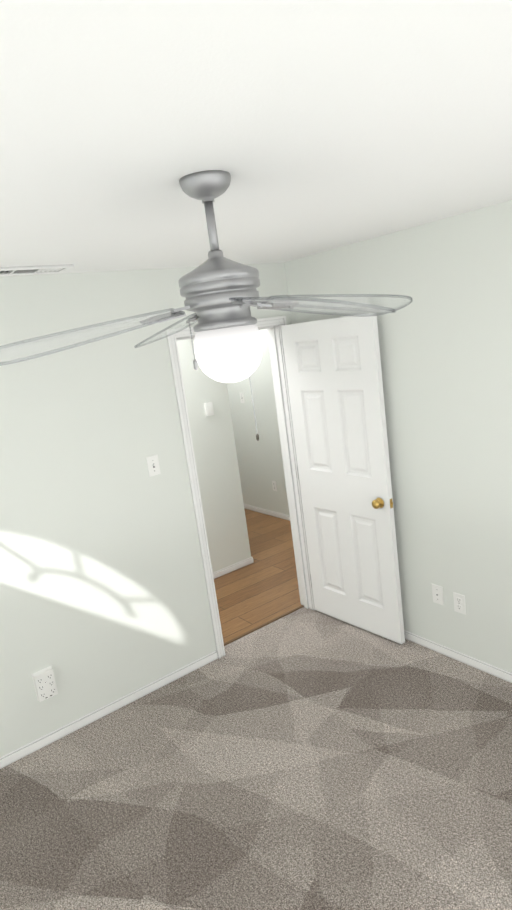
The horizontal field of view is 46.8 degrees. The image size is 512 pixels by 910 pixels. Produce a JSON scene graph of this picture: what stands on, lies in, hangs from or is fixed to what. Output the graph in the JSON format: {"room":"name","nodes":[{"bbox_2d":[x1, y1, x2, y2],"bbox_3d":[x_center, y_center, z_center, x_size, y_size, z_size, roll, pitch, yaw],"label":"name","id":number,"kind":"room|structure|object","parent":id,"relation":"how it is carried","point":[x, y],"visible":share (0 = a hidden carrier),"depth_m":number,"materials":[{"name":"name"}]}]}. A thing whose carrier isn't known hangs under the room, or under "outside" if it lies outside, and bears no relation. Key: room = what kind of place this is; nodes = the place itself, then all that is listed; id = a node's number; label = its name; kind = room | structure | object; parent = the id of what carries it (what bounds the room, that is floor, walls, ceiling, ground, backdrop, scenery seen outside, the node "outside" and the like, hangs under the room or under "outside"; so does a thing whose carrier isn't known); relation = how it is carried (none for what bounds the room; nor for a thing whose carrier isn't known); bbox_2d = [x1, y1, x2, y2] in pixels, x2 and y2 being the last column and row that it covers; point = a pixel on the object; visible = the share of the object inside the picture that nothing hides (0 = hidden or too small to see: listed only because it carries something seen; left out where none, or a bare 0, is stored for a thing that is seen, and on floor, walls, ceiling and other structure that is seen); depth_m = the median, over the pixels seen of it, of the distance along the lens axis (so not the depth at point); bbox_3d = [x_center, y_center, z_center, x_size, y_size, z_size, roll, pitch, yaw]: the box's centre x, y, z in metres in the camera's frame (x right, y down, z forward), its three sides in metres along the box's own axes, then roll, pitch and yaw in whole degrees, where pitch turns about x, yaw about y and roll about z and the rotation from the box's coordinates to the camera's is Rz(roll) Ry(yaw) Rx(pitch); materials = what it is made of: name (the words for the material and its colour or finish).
{"room":"empty bedroom","nodes":[
{"label":"empty bedroom","id":0,"kind":"room"},
{"bbox_2d":[0,262,291,756],"bbox_3d":[-1.027,0.291,3.215,3.617,2.440,0.120,-16,14,-35],"label":"wall","id":1,"kind":"structure","parent":0,"point":[104,601],"depth_m":3.23,"materials":[{"name":"white paint"}]},
{"bbox_2d":[32,666,57,701],"bbox_3d":[-1.121,1.221,3.147,0.106,0.158,0.033,-16,14,-35],"label":"power outlet","id":2,"kind":"object","parent":1,"relation":"attached to","point":[44,682],"visible":1,"depth_m":3.13,"materials":[{"name":"white plastic"}]},
{"bbox_2d":[0,650,217,768],"bbox_3d":[-0.833,1.453,3.401,3.377,0.058,0.012,-16,14,-35],"label":"baseboard","id":3,"kind":"structure","parent":1,"relation":"attached to","point":[57,734],"depth_m":3.37,"materials":[{"name":"white wood"}]},
{"bbox_2d":[146,455,160,476],"bbox_3d":[-0.592,0.063,3.430,0.072,0.116,0.017,-16,14,-35],"label":"light switch","id":4,"kind":"object","parent":1,"relation":"attached to","point":[153,466],"visible":1,"depth_m":3.43,"materials":[{"name":"white plastic"}]},
{"bbox_2d":[166,316,314,658],"bbox_3d":[-0.069,0.192,3.922,0.893,2.100,0.160,-16,14,-35],"label":"door frame","id":5,"kind":"structure","parent":1,"relation":"attached to","point":[272,326],"depth_m":3.95,"materials":[{"name":"white wood"}]},
{"bbox_2d":[281,312,404,643],"bbox_3d":[0.551,0.163,3.784,0.146,2.027,0.783,-16,14,-37],"label":"entry door","id":6,"kind":"structure","parent":5,"relation":"attached to","point":[334,381],"depth_m":3.72,"materials":[{"name":"white wood"}]},
{"bbox_2d":[224,605,303,645],"bbox_3d":[0.043,1.204,4.164,0.777,0.007,0.024,-16,14,-35],"label":"trim","id":7,"kind":"structure","parent":1,"relation":"attached to","point":[264,624],"depth_m":4.17,"materials":[{"name":"brown wood"}]},
{"bbox_2d":[283,349,311,586],"bbox_3d":[0.295,0.128,4.084,0.014,1.708,0.014,-16,14,-35],"label":"door hinges","id":8,"kind":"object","parent":1,"relation":"attached to","point":[297,469],"depth_m":4.08,"materials":[{"name":"silver metal"}]},
{"bbox_2d":[177,338,250,571],"bbox_3d":[-2.278,-0.014,5.496,2.930,2.440,3.094,-16,14,-35],"label":"wall","id":9,"kind":"structure","parent":0,"point":[214,448],"depth_m":5.03,"materials":[{"name":"white paint"}]},
{"bbox_2d":[204,402,213,415],"bbox_3d":[-0.390,-0.383,4.914,0.070,0.110,0.029,-16,14,-35],"label":"thermostat","id":10,"kind":"object","parent":9,"relation":"attached to","point":[208,407],"visible":0.98,"depth_m":4.90,"materials":[{"name":"white plastic"}]},
{"bbox_2d":[213,557,251,578],"bbox_3d":[-1.205,1.277,4.493,2.910,0.058,0.015,-16,14,-35],"label":"baseboard","id":11,"kind":"structure","parent":9,"relation":"attached to","point":[231,568],"depth_m":5.20,"materials":[{"name":"white wood"}]},
{"bbox_2d":[0,607,511,909],"bbox_3d":[0.117,1.640,2.155,3.377,0.050,3.355,-16,14,-35],"label":"floor carpet","id":12,"kind":"object","parent":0,"point":[303,758],"visible":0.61,"depth_m":2.68,"materials":[{"name":"grey carpet"}]},
{"bbox_2d":[0,0,511,275],"bbox_3d":[-0.180,-0.789,1.614,3.617,0.080,3.500,-16,14,-35],"label":"ceiling","id":13,"kind":"structure","parent":0,"point":[311,127],"depth_m":1.24,"materials":[{"name":"white paint"}]},
{"bbox_2d":[0,264,73,275],"bbox_3d":[-1.067,-0.853,2.736,0.400,0.016,0.170,-16,14,-35],"label":"ceiling vent","id":14,"kind":"object","parent":13,"relation":"in","point":[22,270],"visible":1,"depth_m":2.74,"materials":[{"name":"grey metal"}]},
{"bbox_2d":[0,170,412,440],"bbox_3d":[-0.089,-0.385,1.675,0.998,0.752,0.998,-4,12,18],"label":"fan","id":15,"kind":"object","parent":13,"relation":"hanging from","point":[219,292],"visible":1,"depth_m":1.60,"materials":[{"name":"silver metal"}]},
{"bbox_2d":[214,509,300,642],"bbox_3d":[-1.431,1.130,5.619,3.900,0.050,4.105,-16,14,-35],"label":"floor","id":16,"kind":"structure","parent":0,"point":[263,588],"depth_m":4.90,"materials":[{"name":"brown wood"}]},
{"bbox_2d":[227,329,288,514],"bbox_3d":[0.026,-0.524,6.476,0.120,2.440,4.200,-16,14,-35],"label":"wall","id":17,"kind":"structure","parent":0,"point":[260,464],"depth_m":6.50,"materials":[{"name":"white paint"}]},
{"bbox_2d":[239,393,244,402],"bbox_3d":[-0.160,-0.634,6.571,0.017,0.116,0.072,-16,14,-35],"label":"hall light switch","id":18,"kind":"object","parent":17,"relation":"attached to","point":[242,397],"visible":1,"depth_m":6.57,"materials":[{"name":"white plastic"}]},
{"bbox_2d":[244,504,289,520],"bbox_3d":[0.093,0.642,6.725,0.012,0.058,4.080,-16,14,-35],"label":"baseboard","id":19,"kind":"structure","parent":17,"relation":"attached to","point":[283,516],"depth_m":6.67,"materials":[{"name":"white wood"}]},
{"bbox_2d":[272,480,276,490],"bbox_3d":[0.202,0.337,6.458,0.008,0.116,0.072,-16,14,-35],"label":"electrical outlet","id":20,"kind":"object","parent":17,"relation":"attached to","point":[274,485],"visible":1,"depth_m":6.46,"materials":[{"name":"white plastic"}]},
{"bbox_2d":[284,200,511,672],"bbox_3d":[1.403,0.049,2.815,0.120,2.440,3.380,-16,14,-35],"label":"wall","id":21,"kind":"structure","parent":0,"point":[445,341],"depth_m":3.18,"materials":[{"name":"white paint"}]},
{"bbox_2d":[432,584,443,604],"bbox_3d":[1.067,0.820,3.472,0.008,0.116,0.072,-16,14,-35],"label":"outlet","id":22,"kind":"object","parent":21,"relation":"attached to","point":[437,592],"visible":1,"depth_m":3.47,"materials":[{"name":"white plastic"}]},
{"bbox_2d":[404,630,511,682],"bbox_3d":[1.469,1.215,3.064,0.012,0.058,3.236,-16,14,-35],"label":"baseboard","id":23,"kind":"structure","parent":21,"relation":"attached to","point":[498,672],"depth_m":3.43,"materials":[{"name":"white wood"}]},
{"bbox_2d":[453,592,465,614],"bbox_3d":[1.156,0.844,3.358,0.008,0.116,0.072,-16,14,-35],"label":"electrical outlet","id":24,"kind":"object","parent":21,"relation":"attached to","point":[459,603],"visible":1,"depth_m":3.35,"materials":[{"name":"white plastic"}]}
]}

